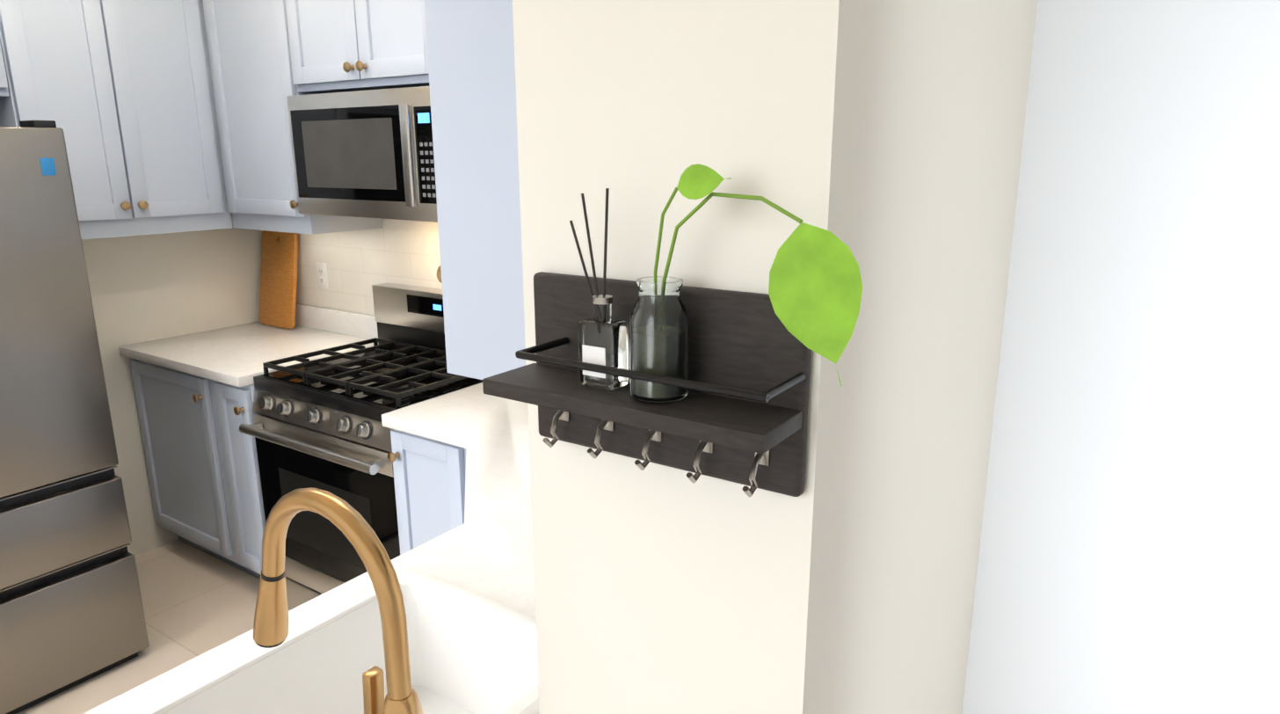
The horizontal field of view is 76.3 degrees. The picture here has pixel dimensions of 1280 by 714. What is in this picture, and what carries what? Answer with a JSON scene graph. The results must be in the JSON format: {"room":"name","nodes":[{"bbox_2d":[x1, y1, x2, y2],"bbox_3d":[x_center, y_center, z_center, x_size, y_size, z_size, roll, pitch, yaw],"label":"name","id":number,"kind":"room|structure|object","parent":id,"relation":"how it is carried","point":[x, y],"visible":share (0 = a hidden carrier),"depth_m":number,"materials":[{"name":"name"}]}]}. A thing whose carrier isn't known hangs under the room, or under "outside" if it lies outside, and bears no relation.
{"room":"kitchen","nodes":[
{"label":"kitchen","id":0,"kind":"room"},
{"bbox_2d":[15,539,290,713],"bbox_3d":[-0.692,1.592,0.766,8.200,0.100,8.000,9,17,33],"label":"floor","id":1,"kind":"structure","parent":0,"point":[196,602],"depth_m":3.07,"materials":[{"name":"tile"}]},
{"bbox_2d":[0,119,149,713],"bbox_3d":[-2.253,0.207,2.457,0.861,1.778,0.886,9,17,33],"label":"refrigerator","id":2,"kind":"object","parent":1,"relation":"on","point":[71,612],"visible":1,"depth_m":2.49,"materials":[{"name":"silver metal"}]},
{"bbox_2d":[129,358,265,579],"bbox_3d":[-1.595,0.412,3.502,0.875,0.878,0.684,9,17,33],"label":"base cabinet","id":3,"kind":"object","parent":1,"relation":"on","point":[200,454],"visible":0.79,"depth_m":3.23,"materials":[{"name":"paint"}]},
{"bbox_2d":[239,282,482,609],"bbox_3d":[-0.922,0.382,3.008,0.761,1.170,0.710,9,17,33],"label":"range","id":4,"kind":"object","parent":1,"relation":"on","point":[317,423],"visible":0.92,"depth_m":2.83,"materials":[{"name":"silver metal"}]},
{"bbox_2d":[387,429,466,554],"bbox_3d":[-0.437,0.596,2.743,0.380,0.878,0.684,9,17,33],"label":"base cabinet","id":5,"kind":"object","parent":1,"relation":"on","point":[429,476],"visible":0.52,"depth_m":2.46,"materials":[{"name":"paint"}]},
{"bbox_3d":[-0.669,1.056,0.890,0.628,0.878,2.000,9,17,33],"label":"base cabinet","id":6,"kind":"object","parent":1,"relation":"on","visible":0},
{"bbox_2d":[118,303,378,387],"bbox_3d":[-1.594,-0.084,3.383,0.875,0.138,0.677,9,17,33],"label":"countertop","id":7,"kind":"structure","parent":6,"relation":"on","point":[232,355],"depth_m":3.37,"materials":[{"name":"stone"}]},
{"bbox_2d":[259,230,298,328],"bbox_3d":[-1.639,-0.355,3.695,0.255,0.432,0.085,9,17,33],"label":"cutting board","id":8,"kind":"object","parent":7,"relation":"on","point":[278,278],"visible":0.85,"depth_m":3.68,"materials":[{"name":"brown wood"}]},
{"bbox_2d":[82,443,539,713],"bbox_3d":[-0.270,0.474,1.110,0.887,0.138,3.076,9,17,33],"label":"countertop","id":9,"kind":"structure","parent":6,"relation":"on","point":[485,549],"depth_m":1.55,"materials":[{"name":"stone"}]},
{"bbox_2d":[123,567,538,713],"bbox_3d":[-0.457,0.617,1.064,0.530,0.231,0.865,9,17,33],"label":"sink","id":10,"kind":"object","parent":9,"relation":"in","point":[470,652],"visible":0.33,"depth_m":1.39,"materials":[{"name":"white ceramic"}]},
{"bbox_2d":[253,487,423,713],"bbox_3d":[-0.351,0.336,0.943,0.310,0.388,0.093,9,17,33],"label":"faucet","id":11,"kind":"object","parent":9,"relation":"on","point":[271,614],"visible":1,"depth_m":0.88,"materials":[{"name":"gold metal"}]},
{"bbox_2d":[381,382,529,472],"bbox_3d":[-0.392,0.165,2.362,0.756,0.138,1.075,9,17,33],"label":"countertop","id":12,"kind":"structure","parent":6,"relation":"on","point":[489,426],"depth_m":2.40,"materials":[{"name":"stone"}]},
{"bbox_2d":[480,461,531,503],"bbox_3d":[0.177,0.258,1.977,0.390,0.138,1.096,9,17,33],"label":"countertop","id":13,"kind":"structure","parent":6,"relation":"on","point":[517,483],"depth_m":1.93,"materials":[{"name":"stone"}]},
{"bbox_2d":[81,212,261,556],"bbox_3d":[-2.862,-0.236,2.313,0.100,2.720,4.000,9,17,33],"label":"wall","id":14,"kind":"structure","parent":0,"point":[148,287],"depth_m":3.48,"materials":[{"name":"paint"}]},
{"bbox_2d":[0,0,21,101],"bbox_3d":[-2.465,-1.000,2.295,0.366,0.468,0.982,9,17,33],"label":"upper cabinet","id":15,"kind":"object","parent":14,"relation":"attached to","point":[8,83],"depth_m":2.63,"materials":[{"name":"paint"}]},
{"bbox_2d":[0,0,232,239],"bbox_3d":[-1.995,-0.938,3.028,0.366,0.945,0.691,9,17,33],"label":"upper cabinet","id":16,"kind":"object","parent":14,"relation":"attached to","point":[120,93],"depth_m":2.94,"materials":[{"name":"paint"}]},
{"bbox_2d":[298,218,438,315],"bbox_3d":[-0.832,-0.476,3.255,2.380,2.720,0.120,9,17,33],"label":"wall","id":17,"kind":"structure","parent":0,"point":[412,225],"depth_m":3.23,"materials":[{"name":"paint"}]},
{"bbox_2d":[202,0,382,234],"bbox_3d":[-1.361,-0.982,3.200,0.526,0.945,0.346,9,17,33],"label":"upper cabinet","id":18,"kind":"object","parent":17,"relation":"attached to","point":[267,58],"depth_m":3.09,"materials":[{"name":"paint"}]},
{"bbox_2d":[260,227,442,315],"bbox_3d":[-0.724,-0.183,2.708,3.027,0.370,0.755,9,17,33],"label":"backsplash","id":19,"kind":"structure","parent":17,"relation":"attached to","point":[360,264],"depth_m":3.44,"materials":[{"name":"tile"}]},
{"bbox_2d":[315,261,328,289],"bbox_3d":[-1.403,-0.360,3.599,0.070,0.115,0.008,9,17,33],"label":"electrical outlet","id":20,"kind":"object","parent":19,"relation":"attached to","point":[322,274],"visible":1,"depth_m":3.60,"materials":[{"name":"white plastic"}]},
{"bbox_2d":[283,0,429,94],"bbox_3d":[-0.829,-1.143,2.790,0.754,0.439,0.346,9,17,33],"label":"upper cabinet","id":21,"kind":"object","parent":17,"relation":"attached to","point":[333,46],"depth_m":2.68,"materials":[{"name":"paint"}]},
{"bbox_2d":[286,86,437,222],"bbox_3d":[-0.842,-0.708,2.877,0.750,0.420,0.394,9,17,33],"label":"microwave","id":22,"kind":"object","parent":21,"relation":"attached to","point":[366,154],"visible":0.75,"depth_m":2.71,"materials":[{"name":"silver metal"}]},
{"bbox_2d":[512,0,1037,713],"bbox_3d":[0.482,-0.043,1.488,0.333,2.720,1.670,9,17,33],"label":"wall pier","id":23,"kind":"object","parent":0,"point":[882,139],"visible":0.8,"depth_m":0.81,"materials":[{"name":"paint"}]},
{"bbox_2d":[423,0,526,379],"bbox_3d":[-0.049,-0.479,1.206,0.349,0.970,0.479,9,17,33],"label":"upper cabinet","id":24,"kind":"object","parent":23,"relation":"attached to","point":[470,56],"visible":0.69,"depth_m":1.09,"materials":[{"name":"paint"}]},
{"bbox_2d":[482,271,811,497],"bbox_3d":[-0.003,0.025,0.744,0.300,0.176,0.092,9,17,33],"label":"shelf","id":25,"kind":"object","parent":23,"relation":"attached to","point":[738,413],"visible":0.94,"depth_m":0.72,"materials":[{"name":"brown wood"}]},
{"bbox_2d":[569,188,628,390],"bbox_3d":[-0.042,-0.062,0.743,0.060,0.180,0.029,9,17,33],"label":"reed diffuser","id":26,"kind":"object","parent":25,"relation":"on","point":[603,338],"visible":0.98,"depth_m":0.74,"materials":[{"name":"clear glass"}]},
{"bbox_2d":[629,163,862,403],"bbox_3d":[0.082,-0.052,0.656,0.214,0.201,0.059,9,17,33],"label":"potted plant","id":27,"kind":"object","parent":25,"relation":"on","point":[815,287],"visible":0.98,"depth_m":0.61,"materials":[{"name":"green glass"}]},
{"bbox_2d":[961,0,1279,713],"bbox_3d":[2.130,0.203,0.473,3.567,2.720,0.120,9,17,33],"label":"wall","id":28,"kind":"structure","parent":0,"point":[1129,554],"depth_m":1.26,"materials":[{"name":"paint"}]}
]}

